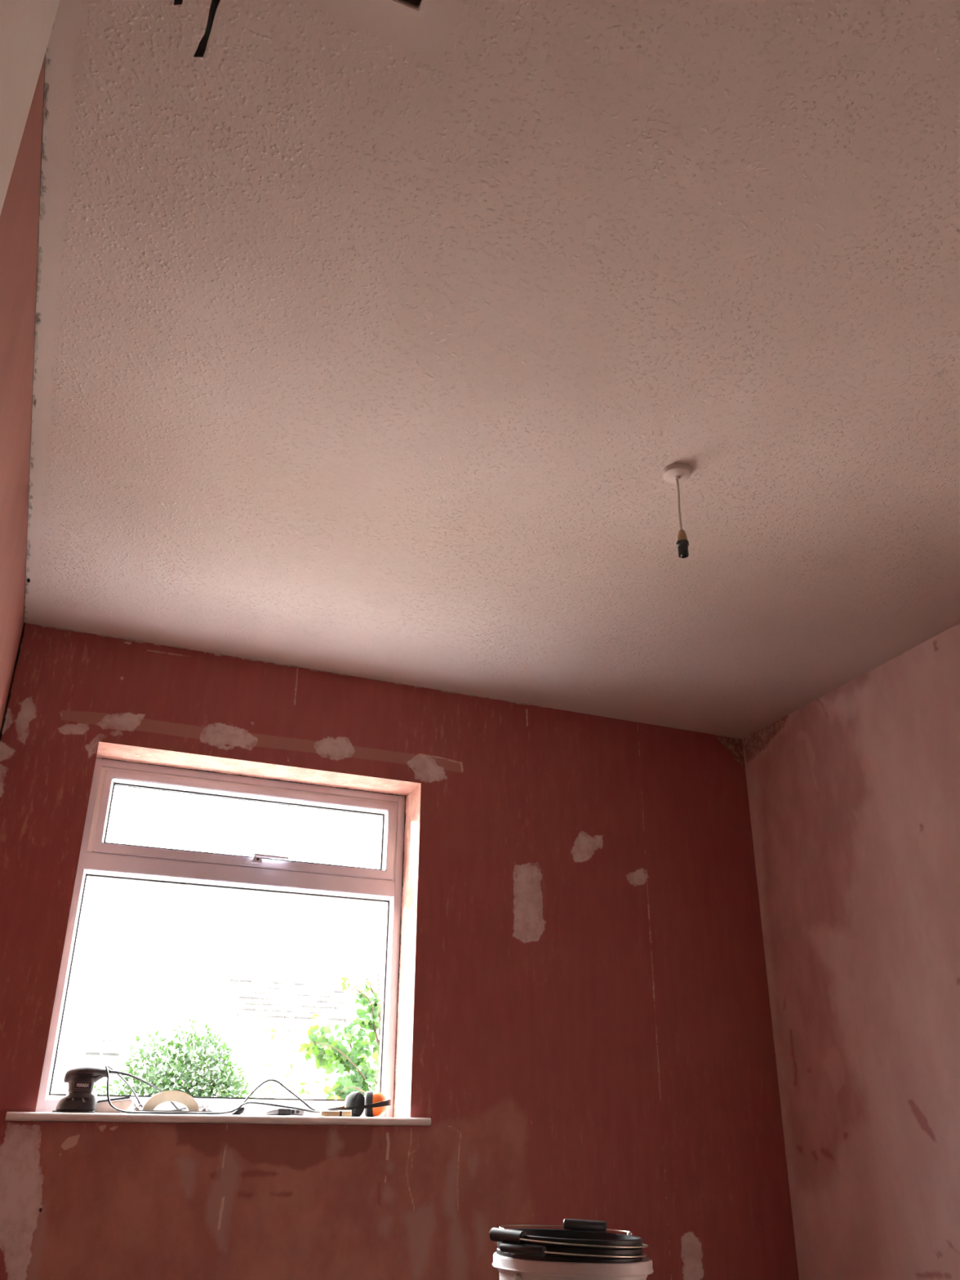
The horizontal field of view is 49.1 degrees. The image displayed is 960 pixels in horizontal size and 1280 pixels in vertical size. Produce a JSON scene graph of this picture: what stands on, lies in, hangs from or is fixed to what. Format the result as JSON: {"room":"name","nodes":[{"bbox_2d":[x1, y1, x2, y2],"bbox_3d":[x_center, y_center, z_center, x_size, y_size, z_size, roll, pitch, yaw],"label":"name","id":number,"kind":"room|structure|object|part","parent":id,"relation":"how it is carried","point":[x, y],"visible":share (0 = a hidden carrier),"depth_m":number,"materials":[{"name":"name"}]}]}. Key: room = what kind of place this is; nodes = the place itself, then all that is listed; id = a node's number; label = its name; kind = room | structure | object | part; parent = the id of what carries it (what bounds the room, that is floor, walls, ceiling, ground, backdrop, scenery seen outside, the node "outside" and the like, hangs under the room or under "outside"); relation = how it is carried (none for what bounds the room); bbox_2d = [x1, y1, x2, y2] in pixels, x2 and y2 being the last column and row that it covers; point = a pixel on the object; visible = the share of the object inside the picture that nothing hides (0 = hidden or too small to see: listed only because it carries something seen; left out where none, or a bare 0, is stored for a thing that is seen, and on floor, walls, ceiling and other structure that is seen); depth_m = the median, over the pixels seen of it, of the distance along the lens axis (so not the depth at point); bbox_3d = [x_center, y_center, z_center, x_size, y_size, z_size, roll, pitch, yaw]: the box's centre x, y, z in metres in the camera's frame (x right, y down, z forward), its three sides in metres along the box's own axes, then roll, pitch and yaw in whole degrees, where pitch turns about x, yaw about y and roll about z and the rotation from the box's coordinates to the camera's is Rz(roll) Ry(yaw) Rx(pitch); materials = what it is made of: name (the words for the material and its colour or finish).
{"room":"room under renovation","nodes":[
{"label":"room under renovation","id":0,"kind":"room"},
{"bbox_2d":[0,53,45,732],"bbox_3d":[-0.769,0.224,1.187,0.100,2.400,4.647,10,-27,-20],"label":"wall","id":1,"kind":"structure","parent":0,"point":[20,211],"depth_m":1.99,"materials":[{"name":"paint"}]},
{"bbox_2d":[0,0,59,215],"bbox_3d":[-0.178,-0.304,0.062,0.053,2.400,1.900,10,-27,-20],"label":"wall return","id":2,"kind":"structure","parent":0,"point":[26,26],"depth_m":1.08,"materials":[{"name":"white paint"}]},
{"bbox_2d":[0,622,799,1279],"bbox_3d":[-0.263,1.321,3.495,2.774,2.400,0.300,10,-27,-20],"label":"wall","id":3,"kind":"structure","parent":0,"point":[584,1031],"depth_m":3.50,"materials":[{"name":"red paint"}]},
{"bbox_2d":[4,758,431,1125],"bbox_3d":[-0.802,1.002,3.466,1.217,1.122,0.491,10,-27,-20],"label":"window","id":4,"kind":"structure","parent":3,"relation":"in","point":[262,873],"depth_m":3.50,"materials":[{"name":"white plastic"}]},
{"bbox_2d":[93,1096,132,1113],"bbox_3d":[-1.071,1.356,3.063,0.102,0.047,0.060,12,-28,-22],"label":"block","id":5,"kind":"object","parent":4,"relation":"on","point":[104,1107],"visible":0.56,"depth_m":3.04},
{"bbox_2d":[133,1090,209,1112],"bbox_3d":[-0.901,1.351,3.071,0.215,0.063,0.084,10,-27,-20],"label":"tape","id":6,"kind":"object","parent":4,"relation":"on","point":[186,1100],"visible":0.94,"depth_m":3.06,"materials":[{"name":"paper"}]},
{"bbox_3d":[-0.901,1.350,3.071,0.160,0.060,0.028,10,-27,-20],"label":"arched handle","id":7,"kind":"part","parent":6,"relation":"part of","materials":[{"name":"beige paper"}]},
{"bbox_3d":[-0.898,1.376,3.060,0.208,0.009,0.084,10,-27,-20],"label":"plate","id":8,"kind":"part","parent":6,"relation":"part of","materials":[{"name":"metal"}]},
{"bbox_2d":[51,1064,320,1115],"bbox_3d":[-0.849,1.335,3.110,0.765,0.129,0.171,10,-27,-20],"label":"electric sander","id":9,"kind":"object","parent":4,"relation":"on","point":[81,1080],"visible":0.91,"depth_m":2.99,"materials":[{"name":"black plastic"}]},
{"bbox_3d":[-1.142,1.275,3.005,0.080,0.042,0.072,10,-27,-20],"label":"motor","id":10,"kind":"part","parent":9,"relation":"part of","materials":[{"name":"grey plastic"}]},
{"bbox_3d":[-0.753,1.425,3.123,1.217,0.022,0.213,10,-27,-20],"label":"sill","id":11,"kind":"part","parent":4,"relation":"part of","materials":[{"name":"white paint"}]},
{"bbox_3d":[-0.786,0.650,3.628,1.011,0.276,0.059,10,-27,-20],"label":"sash","id":12,"kind":"part","parent":4,"relation":"part of","materials":[{"name":"white plastic"}]},
{"bbox_2d":[244,1109,251,1115],"bbox_3d":[-0.691,1.401,3.118,0.020,0.016,0.014,-15,-29,29],"label":"scrap","id":13,"kind":"object","parent":4,"relation":"on","point":[246,1112],"visible":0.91,"depth_m":3.12,"materials":[{"name":"paper"}]},
{"bbox_3d":[-0.765,0.740,3.545,0.057,0.028,0.026,10,-27,-20],"label":"handle","id":14,"kind":"part","parent":4,"relation":"part of","materials":[{"name":"white plastic"}]},
{"bbox_3d":[-0.706,0.733,3.554,0.118,0.012,0.014,10,-27,-20],"label":"lever","id":15,"kind":"part","parent":4,"relation":"part of","materials":[{"name":"white plastic"}]},
{"bbox_2d":[264,1107,304,1115],"bbox_3d":[-0.589,1.420,3.161,0.118,0.021,0.030,11,-27,-21],"label":"utility knife","id":16,"kind":"object","parent":4,"relation":"on","point":[279,1111],"visible":0.98,"depth_m":3.15,"materials":[{"name":"grey metal"}]},
{"bbox_2d":[320,1110,351,1116],"bbox_3d":[-0.435,1.429,3.172,0.096,0.020,0.020,11,-27,-21],"label":"wooden block","id":17,"kind":"object","parent":4,"relation":"on","point":[325,1113],"visible":1,"depth_m":3.17,"materials":[{"name":"brown wood"}]},
{"bbox_3d":[-0.452,1.426,3.166,0.060,0.016,0.016,11,-27,-21],"label":"handle","id":18,"kind":"part","parent":17,"relation":"part of","materials":[{"name":"brown wood"}]},
{"bbox_2d":[324,1090,391,1116],"bbox_3d":[-0.383,1.445,3.274,0.205,0.077,0.126,10,-27,-20],"label":"defender","id":19,"kind":"object","parent":4,"relation":"on","point":[375,1104],"visible":0.98,"depth_m":3.27,"materials":[{"name":"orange plastic"}]},
{"bbox_2d":[344,1091,364,1116],"bbox_3d":[-0.392,1.458,3.300,0.067,0.075,0.065,10,-27,-20],"label":"ear cup","id":20,"kind":"object","parent":19,"relation":"on","point":[355,1098],"depth_m":3.29,"materials":[{"name":"black plastic"}]},
{"bbox_2d":[364,1090,386,1116],"bbox_3d":[-0.332,1.457,3.298,0.076,0.077,0.074,10,-27,-20],"label":"ear cup","id":21,"kind":"object","parent":19,"relation":"on","point":[371,1097],"depth_m":3.27,"materials":[{"name":"orange plastic"}]},
{"bbox_2d":[23,0,959,738],"bbox_3d":[0.589,-0.689,2.171,2.974,0.127,4.747,10,-27,-20],"label":"ceiling","id":22,"kind":"structure","parent":0,"point":[375,340],"depth_m":2.19,"materials":[{"name":"paint"}]},
{"bbox_2d":[377,0,430,17],"bbox_3d":[-0.180,-1.090,1.304,0.425,0.096,0.502,10,-27,-20],"label":"ceiling hatch","id":23,"kind":"object","parent":22,"relation":"attached to","point":[416,7],"visible":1,"depth_m":1.54,"materials":[{"name":"paint"}]},
{"bbox_2d":[173,0,182,4],"bbox_3d":[-0.322,-0.897,1.231,0.011,0.474,0.003,-1,-25,3],"label":"strap","id":24,"kind":"object","parent":23,"relation":"hanging from","point":[175,2],"visible":1,"depth_m":1.13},
{"bbox_2d":[193,0,220,57],"bbox_3d":[-0.292,-0.860,1.228,0.017,0.542,0.006,-1,-25,2],"label":"strap","id":25,"kind":"object","parent":23,"relation":"hanging from","point":[201,50],"visible":1,"depth_m":1.13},
{"bbox_2d":[661,462,691,558],"bbox_3d":[0.487,-0.312,2.561,0.074,0.245,0.074,10,-27,-20],"label":"pendant light","id":26,"kind":"object","parent":22,"relation":"hanging from","point":[676,473],"visible":1,"depth_m":2.58,"materials":[{"name":"plastic"}]},
{"bbox_3d":[0.487,-0.329,2.569,0.008,0.156,0.006,10,-27,-20],"label":"cord","id":27,"kind":"part","parent":26,"relation":"part of","materials":[{"name":"white plastic"}]},
{"bbox_2d":[742,622,959,1279],"bbox_3d":[1.891,0.708,2.163,0.100,2.400,4.647,10,-27,-20],"label":"wall","id":28,"kind":"structure","parent":0,"point":[854,793],"depth_m":3.47,"materials":[{"name":"pink paint"}]},
{"bbox_3d":[0.571,1.576,1.098,2.974,0.100,4.747,10,-27,-20],"label":"floor","id":29,"kind":"structure","parent":0,"visible":0},
{"bbox_3d":[0.166,1.680,1.793,0.560,0.300,0.380,10,-27,-20],"label":"step platform","id":30,"kind":"object","parent":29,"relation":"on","visible":0},
{"bbox_2d":[492,1251,653,1279],"bbox_3d":[0.172,1.365,1.944,0.309,0.393,0.309,12,-27,-19],"label":"bucket","id":31,"kind":"object","parent":30,"relation":"on","point":[508,1268],"visible":0.71,"depth_m":1.91,"materials":[{"name":"white plastic"}]},
{"bbox_2d":[496,1241,647,1262],"bbox_3d":[0.176,1.228,2.003,0.289,0.151,0.289,0,-25,2],"label":"lid","id":32,"kind":"object","parent":31,"relation":"in","point":[519,1251],"visible":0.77,"depth_m":1.92,"materials":[{"name":"black plastic"}]},
{"bbox_2d":[488,1227,648,1258],"bbox_3d":[0.176,1.211,2.009,0.292,0.158,0.291,-10,-27,21],"label":"lid","id":33,"kind":"object","parent":32,"relation":"in","point":[499,1235],"visible":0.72,"depth_m":1.93,"materials":[{"name":"black plastic"}]},
{"bbox_2d":[498,1218,642,1248],"bbox_3d":[0.175,1.206,2.022,0.281,0.147,0.280,18,-31,-33],"label":"lid","id":34,"kind":"object","parent":33,"relation":"on","point":[584,1232],"visible":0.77,"depth_m":2.14,"materials":[{"name":"black plastic"}]},
{"label":"outside","id":35,"kind":"structure","parent":0,"visible":0},
{"bbox_3d":[-13.399,20.595,41.032,130.000,0.095,84.900,10,-27,-20],"label":"ground","id":36,"kind":"structure","parent":35,"visible":0},
{"bbox_2d":[53,1031,178,1095],"bbox_3d":[-6.050,7.649,16.747,1.950,2.620,2.940,10,-27,-20],"label":"wall","id":37,"kind":"structure","parent":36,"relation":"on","point":[76,1049],"depth_m":16.11,"materials":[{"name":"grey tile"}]},
{"bbox_2d":[93,1016,255,1097],"bbox_3d":[-1.802,3.139,6.165,1.219,1.782,0.717,7,-26,-13],"label":"bush","id":38,"kind":"object","parent":36,"relation":"on","point":[227,1078],"visible":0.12,"depth_m":6.36,"materials":[{"name":"green plant"}]},
{"bbox_2d":[202,1035,291,1098],"bbox_3d":[-1.626,3.739,7.428,0.779,1.778,0.548,10,-27,-20],"label":"shrub","id":39,"kind":"object","parent":36,"relation":"on","point":[268,1086],"visible":0.13,"depth_m":7.71,"materials":[{"name":"green plant"}]},
{"bbox_2d":[147,956,384,1099],"bbox_3d":[-3.712,11.477,28.029,10.029,5.390,8.200,10,-27,-20],"label":"house","id":40,"kind":"structure","parent":36,"relation":"on","point":[242,999],"depth_m":26.10,"materials":[{"name":"white brick"}]},
{"bbox_2d":[252,1089,287,1097],"bbox_3d":[-1.869,4.643,8.978,0.300,1.465,0.140,10,-27,-20],"label":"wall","id":41,"kind":"structure","parent":36,"relation":"on","point":[255,1092],"depth_m":9.23,"materials":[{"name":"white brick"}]},
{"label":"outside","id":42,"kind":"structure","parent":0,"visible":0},
{"bbox_3d":[0.176,3.107,3.871,14.000,0.100,1.403,10,-27,-20],"label":"patio","id":43,"kind":"object","parent":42,"visible":0},
{"bbox_2d":[264,955,382,1099],"bbox_3d":[-0.642,2.195,4.202,0.533,1.820,0.275,-3,-26,7],"label":"tree","id":44,"kind":"object","parent":43,"relation":"on","point":[361,1081],"visible":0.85,"depth_m":4.41,"materials":[{"name":"green plant"}]}
]}

